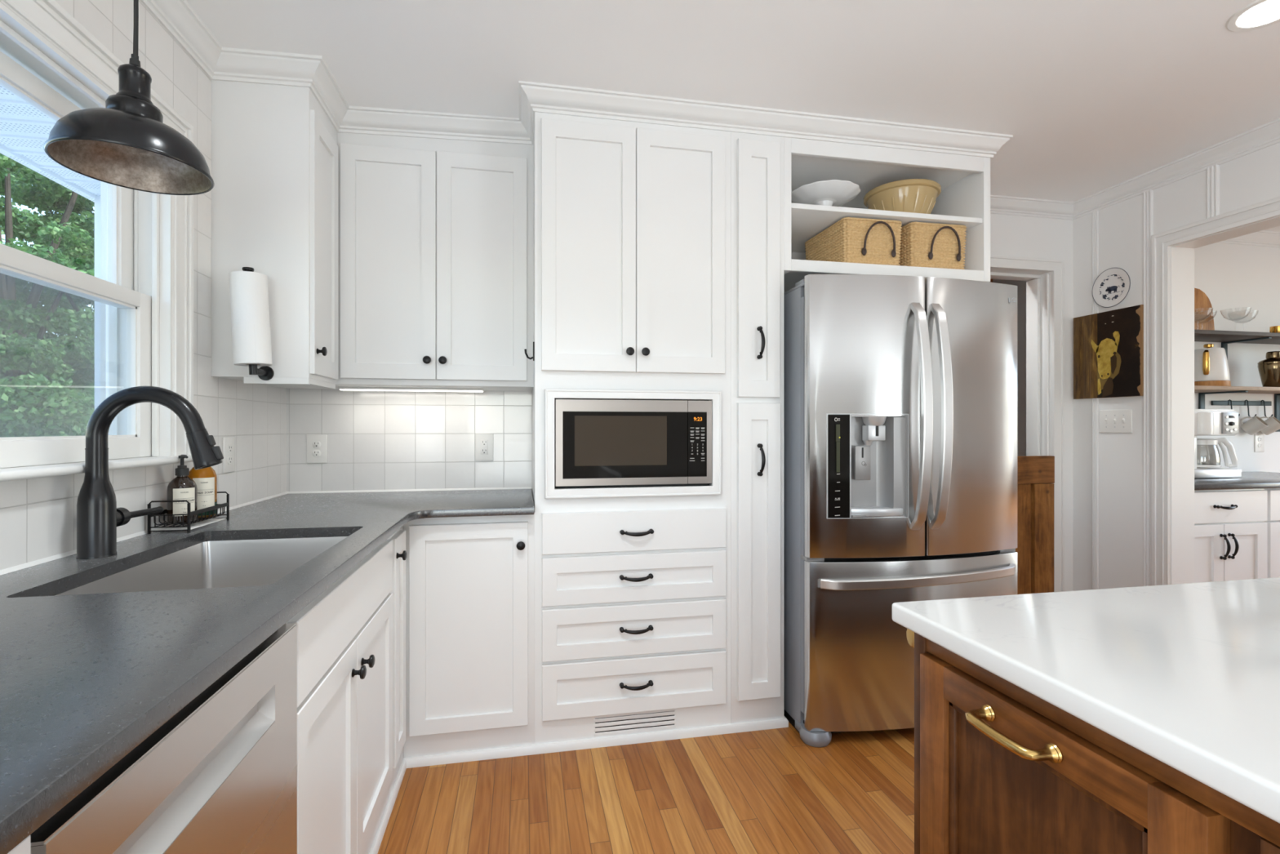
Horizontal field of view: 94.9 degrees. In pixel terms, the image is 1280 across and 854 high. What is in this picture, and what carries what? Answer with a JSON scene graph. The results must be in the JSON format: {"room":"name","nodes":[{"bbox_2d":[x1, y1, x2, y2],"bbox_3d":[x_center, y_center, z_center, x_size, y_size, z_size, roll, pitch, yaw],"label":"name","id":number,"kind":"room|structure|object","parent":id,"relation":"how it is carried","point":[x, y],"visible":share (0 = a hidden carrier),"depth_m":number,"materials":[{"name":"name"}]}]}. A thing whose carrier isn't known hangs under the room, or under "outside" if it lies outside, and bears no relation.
{"room":"kitchen","nodes":[
{"label":"kitchen","id":0,"kind":"room"},
{"bbox_2d":[94,195,100,409],"bbox_3d":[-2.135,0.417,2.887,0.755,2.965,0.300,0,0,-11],"label":"post","id":1,"kind":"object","parent":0,"point":[97,201],"depth_m":2.67,"materials":[{"name":"white wood"}]},
{"bbox_2d":[0,0,286,569],"bbox_3d":[-0.990,-0.050,-0.517,0.155,2.500,6.475,0,0,-11],"label":"wall","id":2,"kind":"structure","parent":0,"point":[38,515],"depth_m":1.71,"materials":[{"name":"tile"}]},
{"bbox_2d":[0,84,100,202],"bbox_3d":[-1.574,-1.127,-0.060,0.760,0.185,6.500,0,0,-11],"label":"soffit","id":3,"kind":"structure","parent":2,"relation":"attached to","point":[24,130],"depth_m":2.17,"materials":[{"name":"plastic"}]},
{"bbox_2d":[0,0,193,481],"bbox_3d":[-1.316,-0.400,1.241,0.204,1.004,1.090,0,0,-11],"label":"window","id":4,"kind":"structure","parent":2,"relation":"in","point":[144,290],"depth_m":1.59,"materials":[{"name":"white paint"}]},
{"bbox_2d":[222,436,235,472],"bbox_3d":[-1.415,0.095,2.024,0.008,0.122,0.076,0,0,-11],"label":"wall outlet","id":5,"kind":"object","parent":2,"relation":"attached to","point":[228,442],"visible":1,"depth_m":2.02,"materials":[{"name":"white plastic"}]},
{"bbox_2d":[227,444,232,464],"bbox_3d":[-1.413,0.095,2.024,0.004,0.067,0.034,0,0,-11],"label":"receptacle","id":6,"kind":"object","parent":5,"relation":"attached to","point":[229,446],"depth_m":2.02,"materials":[{"name":"white plastic"}]},
{"bbox_2d":[0,486,531,575],"bbox_3d":[-0.681,0.282,0.973,1.035,0.008,3.375,0,0,-11],"label":"trim","id":7,"kind":"structure","parent":2,"relation":"attached to","point":[17,567],"depth_m":2.16,"materials":[{"name":"white paint"}]},
{"bbox_2d":[211,80,346,389],"bbox_3d":[-1.294,-0.682,2.253,0.336,1.076,0.623,0,0,-11],"label":"upper cabinet","id":8,"kind":"object","parent":2,"relation":"attached to","point":[274,148],"visible":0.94,"depth_m":1.96,"materials":[{"name":"white paint"}]},
{"bbox_2d":[241,266,274,380],"bbox_3d":[-1.238,-0.330,1.901,0.048,0.352,0.100,0,0,0],"label":"paper towel holder","id":9,"kind":"object","parent":8,"relation":"attached to","point":[264,373],"visible":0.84,"depth_m":1.90,"materials":[{"name":"black metal"}]},
{"bbox_2d":[228,271,271,366],"bbox_3d":[-1.238,-0.341,1.869,0.116,0.289,0.102,0,0,-11],"label":"paper towel roll","id":10,"kind":"object","parent":9,"relation":"on","point":[248,291],"visible":0.98,"depth_m":1.83,"materials":[{"name":"white paper"}]},
{"bbox_2d":[377,721,914,853],"bbox_3d":[2.451,1.260,0.873,7.450,0.120,7.850,0,0,-11],"label":"floor","id":11,"kind":"structure","parent":0,"point":[768,791],"depth_m":1.89,"materials":[{"name":"brown wood"}]},
{"bbox_2d":[7,835,30,853],"bbox_3d":[-0.701,0.760,0.002,0.586,0.880,0.878,0,0,-11],"label":"base cabinet","id":12,"kind":"object","parent":11,"relation":"on","point":[24,847],"visible":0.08,"depth_m":0.47,"materials":[{"name":"white paint"}]},
{"bbox_2d":[0,488,533,853],"bbox_3d":[-0.686,0.300,0.996,1.036,0.028,3.322,0,0,-11],"label":"countertop","id":13,"kind":"structure","parent":12,"relation":"on","point":[86,679],"depth_m":0.82,"materials":[{"name":"black stone"}]},
{"bbox_2d":[75,386,223,559],"bbox_3d":[-1.113,0.097,1.399,0.282,0.378,0.222,0,0,-11],"label":"kitchen faucet","id":14,"kind":"object","parent":13,"relation":"on","point":[99,517],"visible":1,"depth_m":1.30,"materials":[{"name":"black metal"}]},
{"bbox_2d":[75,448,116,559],"bbox_3d":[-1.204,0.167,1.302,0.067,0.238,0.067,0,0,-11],"label":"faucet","id":15,"kind":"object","parent":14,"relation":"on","point":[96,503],"depth_m":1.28,"materials":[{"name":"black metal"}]},
{"bbox_2d":[147,491,229,533],"bbox_3d":[-1.289,0.242,1.688,0.098,0.088,0.225,0,0,-11],"label":"sink caddy","id":16,"kind":"object","parent":13,"relation":"on","point":[187,526],"visible":0.7,"depth_m":1.62,"materials":[{"name":"black metal"}]},
{"bbox_2d":[166,454,197,522],"bbox_3d":[-1.284,0.170,1.648,0.068,0.186,0.069,0,0,-11],"label":"soap bottle","id":17,"kind":"object","parent":16,"relation":"on","point":[182,487],"visible":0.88,"depth_m":1.62,"materials":[{"name":"brown glass"}]},
{"bbox_2d":[153,505,225,526],"bbox_3d":[-1.289,0.253,1.688,0.097,0.032,0.218,0,0,-11],"label":"wire basket","id":18,"kind":"object","parent":16,"relation":"on","point":[200,522],"depth_m":1.65,"materials":[{"name":"black metal"}]},
{"bbox_2d":[153,518,226,530],"bbox_3d":[-1.288,0.280,1.688,0.087,0.002,0.207,0,0,-11],"label":"drip tray","id":19,"kind":"object","parent":16,"relation":"on","point":[178,526],"depth_m":1.62,"materials":[{"name":"white plastic"}]},
{"bbox_2d":[187,466,217,517],"bbox_3d":[-1.293,0.155,1.734,0.073,0.216,0.074,0,0,-11],"label":"soap bottle","id":20,"kind":"object","parent":16,"relation":"on","point":[206,478],"visible":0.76,"depth_m":1.71,"materials":[{"name":"orange glass"}]},
{"bbox_2d":[54,536,347,595],"bbox_3d":[-0.932,0.418,1.338,0.460,0.210,0.696,0,0,-11],"label":"sink","id":21,"kind":"object","parent":13,"relation":"in","point":[242,562],"visible":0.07,"depth_m":1.62,"materials":[{"name":"silver metal"}]},
{"bbox_2d":[30,622,297,853],"bbox_3d":[-0.838,0.767,0.714,0.576,0.866,0.562,0,0,-11],"label":"dishwasher","id":22,"kind":"object","parent":11,"relation":"on","point":[220,775],"visible":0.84,"depth_m":0.77,"materials":[{"name":"silver metal"}]},
{"bbox_2d":[285,538,392,853],"bbox_3d":[-0.964,0.758,1.390,0.615,0.884,0.804,0,0,-11],"label":"base cabinet","id":23,"kind":"object","parent":11,"relation":"on","point":[344,634],"visible":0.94,"depth_m":1.36,"materials":[{"name":"white paint"}]},
{"bbox_2d":[387,525,407,799],"bbox_3d":[-1.067,0.758,1.905,0.615,0.884,0.245,0,0,-11],"label":"base cabinet","id":24,"kind":"object","parent":11,"relation":"on","point":[399,553],"visible":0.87,"depth_m":1.90,"materials":[{"name":"white paint"}]},
{"bbox_2d":[403,508,534,757],"bbox_3d":[-0.664,0.758,2.380,0.458,0.884,0.623,0,0,-11],"label":"base cabinet","id":25,"kind":"object","parent":11,"relation":"on","point":[470,580],"visible":0.94,"depth_m":2.11,"materials":[{"name":"white paint"}]},
{"bbox_2d":[532,111,730,743],"bbox_3d":[-0.066,-0.020,2.496,0.760,2.440,0.630,0,0,-11],"label":"pantry cabinet","id":26,"kind":"object","parent":11,"relation":"on","point":[632,220],"visible":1,"depth_m":2.22,"materials":[{"name":"white paint"}]},
{"bbox_2d":[524,342,534,360],"bbox_3d":[-0.425,-0.291,2.262,0.040,0.073,0.016,0,0,-11],"label":"coat hook","id":27,"kind":"object","parent":26,"relation":"attached to","point":[526,353],"visible":0.87,"depth_m":2.26,"materials":[{"name":"black metal"}]},
{"bbox_2d":[554,398,711,488],"bbox_3d":[-0.057,0.063,2.429,0.610,0.339,0.414,0,0,-11],"label":"microwave oven","id":28,"kind":"object","parent":26,"relation":"in","point":[598,442],"visible":1,"depth_m":2.22,"materials":[{"name":"silver"}]},
{"bbox_2d":[594,708,675,736],"bbox_3d":[-0.018,1.122,2.239,0.316,0.084,0.001,0,0,-11],"label":"vent grille","id":29,"kind":"object","parent":26,"relation":"attached to","point":[610,725],"depth_m":2.24,"materials":[{"name":"white metal"}]},
{"bbox_2d":[730,132,783,723],"bbox_3d":[0.419,-0.020,2.582,0.224,2.440,0.590,0,0,-11],"label":"tall cabinet","id":30,"kind":"object","parent":11,"relation":"on","point":[757,161],"visible":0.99,"depth_m":2.33,"materials":[{"name":"white paint"}]},
{"bbox_2d":[783,274,1017,746],"bbox_3d":[1.034,0.312,2.579,0.960,1.776,0.827,0,0,-11],"label":"refrigerator","id":31,"kind":"object","parent":11,"relation":"on","point":[900,392],"visible":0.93,"depth_m":2.23,"materials":[{"name":"grey metal"}]},
{"bbox_2d":[1015,455,1054,594],"bbox_3d":[1.946,0.678,3.142,0.610,1.043,0.035,0,0,-11],"label":"gate","id":32,"kind":"object","parent":11,"relation":"on","point":[1034,549],"visible":0.34,"depth_m":3.17,"materials":[{"name":"brown wood"}]},
{"bbox_2d":[906,628,1279,853],"bbox_3d":[1.323,0.758,0.419,1.641,0.884,1.402,0,0,-11],"label":"kitchen island","id":33,"kind":"object","parent":11,"relation":"on","point":[1000,768],"visible":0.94,"depth_m":0.71,"materials":[{"name":"brown wood"}]},
{"bbox_2d":[892,577,1279,823],"bbox_3d":[1.371,0.301,0.408,1.672,0.030,1.462,0,0,-11],"label":"island countertop","id":34,"kind":"structure","parent":33,"relation":"on","point":[1187,676],"depth_m":0.72,"materials":[{"name":"white stone"}]},
{"bbox_2d":[1194,488,1267,582],"bbox_3d":[2.907,0.758,3.229,0.577,0.884,0.598,0,0,-11],"label":"base cabinet","id":35,"kind":"object","parent":11,"relation":"on","point":[1231,530],"visible":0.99,"depth_m":2.98,"materials":[{"name":"white paint"}]},
{"bbox_2d":[1194,471,1279,490],"bbox_3d":[3.336,0.300,3.341,1.467,0.028,0.613,0,0,-11],"label":"countertop","id":36,"kind":"structure","parent":35,"relation":"on","point":[1259,479],"depth_m":3.05,"materials":[{"name":"black stone"}]},
{"bbox_2d":[1194,408,1241,478],"bbox_3d":[3.155,0.090,3.356,0.425,0.380,0.257,0,0,-11],"label":"coffee maker","id":37,"kind":"object","parent":36,"relation":"on","point":[1207,422],"visible":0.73,"depth_m":3.28,"materials":[{"name":"white plastic"}]},
{"bbox_2d":[1196,412,1213,434],"bbox_3d":[3.124,-0.022,3.271,0.104,0.124,0.104,0,0,-11],"label":"water tank","id":38,"kind":"object","parent":37,"relation":"on","point":[1205,420],"depth_m":3.23,"materials":[{"name":"white plastic"}]},
{"bbox_2d":[1264,488,1279,577],"bbox_3d":[3.596,0.758,3.367,0.827,0.884,0.598,0,0,-11],"label":"base cabinet","id":39,"kind":"object","parent":11,"relation":"on","point":[1273,494],"visible":0.15,"depth_m":3.04,"materials":[{"name":"white paint"}]},
{"bbox_2d":[286,213,1072,591],"bbox_3d":[0.517,-0.050,3.010,4.185,2.500,0.150,0,0,-11],"label":"wall","id":40,"kind":"structure","parent":0,"point":[377,440],"depth_m":2.66,"materials":[{"name":"tile"}]},
{"bbox_2d":[306,434,327,463],"bbox_3d":[-1.400,0.095,2.546,0.082,0.124,0.008,0,0,-11],"label":"wall outlet","id":41,"kind":"object","parent":40,"relation":"attached to","point":[316,444],"visible":1,"depth_m":2.54,"materials":[{"name":"white plastic"}]},
{"bbox_2d":[312,440,320,456],"bbox_3d":[-1.400,0.095,2.544,0.034,0.067,0.004,0,0,-11],"label":"receptacle","id":42,"kind":"object","parent":41,"relation":"attached to","point":[316,444],"depth_m":2.54,"materials":[{"name":"white plastic"}]},
{"bbox_2d":[337,132,533,391],"bbox_3d":[-0.831,-0.698,2.478,0.748,1.065,0.364,0,0,-11],"label":"upper cabinet","id":43,"kind":"object","parent":40,"relation":"attached to","point":[436,236],"visible":0.92,"depth_m":2.33,"materials":[{"name":"white paint"}]},
{"bbox_2d":[337,386,484,391],"bbox_3d":[-0.960,-0.159,2.490,0.575,0.013,0.060,0,0,-11],"label":"light","id":44,"kind":"object","parent":43,"relation":"attached to","point":[344,388],"visible":1,"depth_m":2.46,"materials":[{"name":"white plastic"}]},
{"bbox_2d":[339,388,483,391],"bbox_3d":[-0.960,-0.154,2.490,0.567,0.004,0.048,0,0,-11],"label":"diffuser","id":45,"kind":"object","parent":44,"relation":"attached to","point":[344,389],"depth_m":2.47,"materials":[{"name":"white plastic"}]},
{"bbox_2d":[475,433,493,460],"bbox_3d":[-0.711,0.092,2.683,0.080,0.124,0.010,0,0,-11],"label":"wall outlet","id":46,"kind":"object","parent":40,"relation":"attached to","point":[483,442],"visible":1,"depth_m":2.68,"materials":[{"name":"white plastic"}]},
{"bbox_2d":[480,440,488,454],"bbox_3d":[-0.711,0.092,2.681,0.033,0.066,0.005,0,0,-11],"label":"receptacle","id":47,"kind":"object","parent":46,"relation":"attached to","point":[484,443],"depth_m":2.68,"materials":[{"name":"white plastic"}]},
{"bbox_2d":[368,715,788,853],"bbox_3d":[0.103,1.185,1.091,1.456,0.031,3.300,0,0,-11],"label":"baseboard","id":48,"kind":"structure","parent":40,"relation":"attached to","point":[575,744],"depth_m":2.17,"materials":[{"name":"white paint"}]},
{"bbox_2d":[783,137,990,292],"bbox_3d":[0.993,-0.935,2.735,0.960,0.610,0.575,0,0,-11],"label":"upper cabinet","id":49,"kind":"object","parent":40,"relation":"attached to","point":[964,197],"visible":0.49,"depth_m":2.53,"materials":[{"name":"white paint"}]},
{"bbox_2d":[791,179,860,206],"bbox_3d":[0.825,-0.975,2.633,0.309,0.137,0.303,0,0,-11],"label":"bowl","id":50,"kind":"object","parent":49,"relation":"on","point":[833,193],"visible":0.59,"depth_m":2.56,"materials":[{"name":"white ceramic"}]},
{"bbox_2d":[804,217,902,265],"bbox_3d":[0.954,-0.777,2.647,0.284,0.202,0.392,0,0,-11],"label":"woven basket","id":51,"kind":"object","parent":49,"relation":"in","point":[850,239],"visible":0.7,"depth_m":2.49,"materials":[{"name":"beige wicker"}]},
{"bbox_2d":[863,178,941,213],"bbox_3d":[1.205,-0.992,2.709,0.328,0.171,0.328,0,0,-11],"label":"mixing bowl","id":52,"kind":"object","parent":49,"relation":"on","point":[910,195],"visible":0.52,"depth_m":2.59,"materials":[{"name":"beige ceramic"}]},
{"bbox_2d":[898,221,966,269],"bbox_3d":[1.271,-0.778,2.675,0.284,0.204,0.323,0,0,-11],"label":"woven basket","id":53,"kind":"object","parent":49,"relation":"in","point":[930,245],"visible":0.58,"depth_m":2.54,"materials":[{"name":"beige wicker"}]},
{"bbox_2d":[990,254,1064,591],"bbox_3d":[1.867,0.133,3.267,0.994,2.134,0.173,0,0,-11],"label":"trim","id":54,"kind":"structure","parent":40,"relation":"attached to","point":[1056,267],"depth_m":3.28,"materials":[{"name":"white paint"}]},
{"bbox_2d":[185,0,1279,231],"bbox_3d":[2.451,-1.313,0.873,7.450,0.213,7.850,0,0,-11],"label":"ceiling","id":55,"kind":"structure","parent":0,"point":[1093,96],"depth_m":1.97,"materials":[{"name":"white paint"}]},
{"bbox_2d":[43,0,214,195],"bbox_3d":[-1.047,-0.874,1.218,0.267,0.683,0.267,0,0,-11],"label":"pendant lamp","id":56,"kind":"object","parent":55,"relation":"hanging from","point":[126,143],"visible":1,"depth_m":1.21,"materials":[{"name":"black metal"}]},
{"bbox_2d":[115,63,153,104],"bbox_3d":[-1.047,-0.708,1.218,0.061,0.083,0.061,0,0,-11],"label":"socket","id":57,"kind":"object","parent":56,"relation":"attached to","point":[134,82],"depth_m":1.20,"materials":[{"name":"black metal"}]},
{"bbox_2d":[1225,0,1279,31],"bbox_3d":[1.878,-1.241,1.754,0.184,0.005,0.184,0,0,-11],"label":"recessed light","id":58,"kind":"object","parent":55,"relation":"in","point":[1260,14],"visible":1,"depth_m":1.77,"materials":[{"name":"white plastic"}]},
{"bbox_2d":[992,242,1279,472],"bbox_3d":[2.969,-0.050,4.278,5.100,2.500,1.375,0,0,-11],"label":"wall","id":59,"kind":"structure","parent":0,"point":[1233,277],"depth_m":3.77,"materials":[{"name":"white paint"}]},
{"bbox_2d":[1194,328,1279,359],"bbox_3d":[3.692,-0.424,3.595,1.750,0.267,0.258,0,0,-11],"label":"wall shelf","id":60,"kind":"object","parent":59,"relation":"attached to","point":[1225,337],"visible":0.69,"depth_m":3.52,"materials":[{"name":"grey wood"}]},
{"bbox_2d":[1194,288,1214,329],"bbox_3d":[3.446,-0.713,3.661,0.305,0.310,0.033,0,0,-11],"label":"cutting board","id":61,"kind":"object","parent":60,"relation":"on","point":[1202,302],"visible":0.41,"depth_m":3.67,"materials":[{"name":"brown wood"}]},
{"bbox_2d":[1269,325,1279,333],"bbox_3d":[3.926,-0.589,3.626,0.095,0.062,0.074,0,0,20],"label":"cup","id":62,"kind":"object","parent":60,"relation":"on","point":[1276,329],"visible":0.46,"depth_m":3.61,"materials":[{"name":"gold metal"}]},
{"bbox_2d":[1194,385,1279,431],"bbox_3d":[3.692,-0.103,3.595,1.750,0.267,0.258,0,0,-11],"label":"wall shelf","id":63,"kind":"object","parent":59,"relation":"attached to","point":[1202,390],"visible":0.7,"depth_m":3.54,"materials":[{"name":"brown wood"}]},
{"bbox_2d":[1194,343,1231,386],"bbox_3d":[3.420,-0.367,3.527,0.201,0.260,0.190,0,0,8],"label":"electric kettle","id":64,"kind":"object","parent":63,"relation":"on","point":[1211,364],"visible":0.77,"depth_m":3.46,"materials":[{"name":"white"}]},
{"bbox_2d":[1257,351,1279,386],"bbox_3d":[3.914,-0.351,3.628,0.140,0.228,0.140,0,0,-11],"label":"metal vase","id":65,"kind":"object","parent":63,"relation":"on","point":[1268,369],"visible":0.91,"depth_m":3.60,"materials":[{"name":"brown metal"}]},
{"bbox_2d":[1211,399,1272,417],"bbox_3d":[3.844,-0.115,3.733,0.478,0.120,0.047,0,0,-11],"label":"rail","id":66,"kind":"object","parent":59,"relation":"attached to","point":[1246,402],"visible":0.88,"depth_m":3.74,"materials":[{"name":"black metal"}]},
{"bbox_2d":[1240,415,1268,435],"bbox_3d":[3.888,-0.010,3.718,0.086,0.121,0.123,0,0,-29],"label":"coffee mug","id":67,"kind":"object","parent":66,"relation":"hanging from","point":[1255,424],"visible":1,"depth_m":3.70,"materials":[{"name":"grey"}]},
{"bbox_2d":[1259,416,1279,435],"bbox_3d":[4.019,-0.009,3.745,0.086,0.121,0.122,0,0,-30],"label":"coffee mug","id":68,"kind":"object","parent":66,"relation":"hanging from","point":[1273,424],"visible":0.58,"depth_m":3.72,"materials":[{"name":"grey"}]},
{"bbox_2d":[1218,230,1279,247],"bbox_3d":[4.025,-1.207,3.764,2.990,0.080,0.058,0,0,-11],"label":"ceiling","id":69,"kind":"structure","parent":59,"relation":"attached to","point":[1263,237],"depth_m":3.75,"materials":[{"name":"white paint"}]},
{"bbox_2d":[1254,432,1264,452],"bbox_3d":[3.988,0.100,3.781,0.076,0.122,0.008,0,0,-11],"label":"wall outlet","id":70,"kind":"object","parent":59,"relation":"attached to","point":[1259,437],"visible":0.87,"depth_m":3.78,"materials":[{"name":"white plastic"}]},
{"bbox_2d":[1257,437,1262,447],"bbox_3d":[3.988,0.100,3.779,0.034,0.067,0.004,0,0,-11],"label":"receptacle","id":71,"kind":"object","parent":70,"relation":"attached to","point":[1260,439],"depth_m":3.78,"materials":[{"name":"white plastic"}]},
{"bbox_2d":[1072,142,1279,591],"bbox_3d":[3.131,-0.050,0.231,0.150,2.500,6.325,0,0,-11],"label":"wall","id":72,"kind":"structure","parent":0,"point":[1112,471],"depth_m":3.03,"materials":[{"name":"white paint"}]},
{"bbox_2d":[139,0,1279,220],"bbox_3d":[1.071,-1.190,-0.115,4.045,0.118,6.195,0,0,-11],"label":"trim","id":73,"kind":"structure","parent":72,"relation":"attached to","point":[219,63],"depth_m":2.29,"materials":[{"name":"white paint"}]},
{"bbox_2d":[1073,304,1143,399],"bbox_3d":[2.476,-0.384,3.116,0.022,0.455,0.371,0,0,-11],"label":"cow painting","id":74,"kind":"object","parent":72,"relation":"attached to","point":[1108,345],"visible":1,"depth_m":3.09,"materials":[{"name":"brown"}]},
{"bbox_2d":[1092,267,1130,307],"bbox_3d":[2.480,-0.732,3.089,0.016,0.205,0.205,0,0,-11],"label":"wall plate","id":75,"kind":"object","parent":72,"relation":"attached to","point":[1112,286],"visible":1,"depth_m":3.09,"materials":[{"name":"white ceramic"}]},
{"bbox_2d":[1099,408,1132,432],"bbox_3d":[2.487,-0.030,3.079,0.015,0.120,0.172,0,0,-11],"label":"light switch","id":76,"kind":"object","parent":72,"relation":"attached to","point":[1110,420],"visible":1,"depth_m":3.07,"materials":[{"name":"white plastic"}]},
{"bbox_2d":[1151,196,1279,585],"bbox_3d":[2.766,0.130,2.014,0.164,2.140,1.807,0,0,-11],"label":"trim","id":77,"kind":"structure","parent":72,"relation":"attached to","point":[1172,268],"depth_m":2.83,"materials":[{"name":"white paint"}]},
{"label":"outside","id":78,"kind":"structure","parent":0,"visible":0},
{"bbox_3d":[-1.471,1.925,7.354,80.000,0.050,75.000,0,0,-11],"label":"lawn","id":79,"kind":"structure","parent":78,"visible":0},
{"bbox_2d":[0,168,85,353],"bbox_3d":[-17.690,-3.873,13.296,7.649,11.558,7.784,0,0,-19],"label":"maple tree","id":80,"kind":"object","parent":79,"relation":"on","point":[25,224],"visible":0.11,"depth_m":15.04,"materials":[{"name":"green plant"}]},
{"bbox_2d":[0,153,94,391],"bbox_3d":[-10.532,-2.330,9.890,6.377,8.468,5.977,0,0,-34],"label":"maple tree","id":81,"kind":"object","parent":79,"relation":"on","point":[17,358],"visible":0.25,"depth_m":8.95,"materials":[{"name":"green plant"}]},
{"bbox_2d":[0,371,94,437],"bbox_3d":[-8.968,0.585,8.426,3.811,2.643,3.930,0,0,-28],"label":"leafy shrub","id":82,"kind":"object","parent":79,"relation":"on","point":[37,410],"visible":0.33,"depth_m":7.44,"materials":[{"name":"green plant"}]},
{"bbox_2d":[0,167,94,390],"bbox_3d":[-11.002,-2.298,12.751,6.216,8.404,6.344,0,0,-11],"label":"maple tree","id":83,"kind":"object","parent":79,"relation":"on","point":[51,188],"visible":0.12,"depth_m":10.88,"materials":[{"name":"green plant"}]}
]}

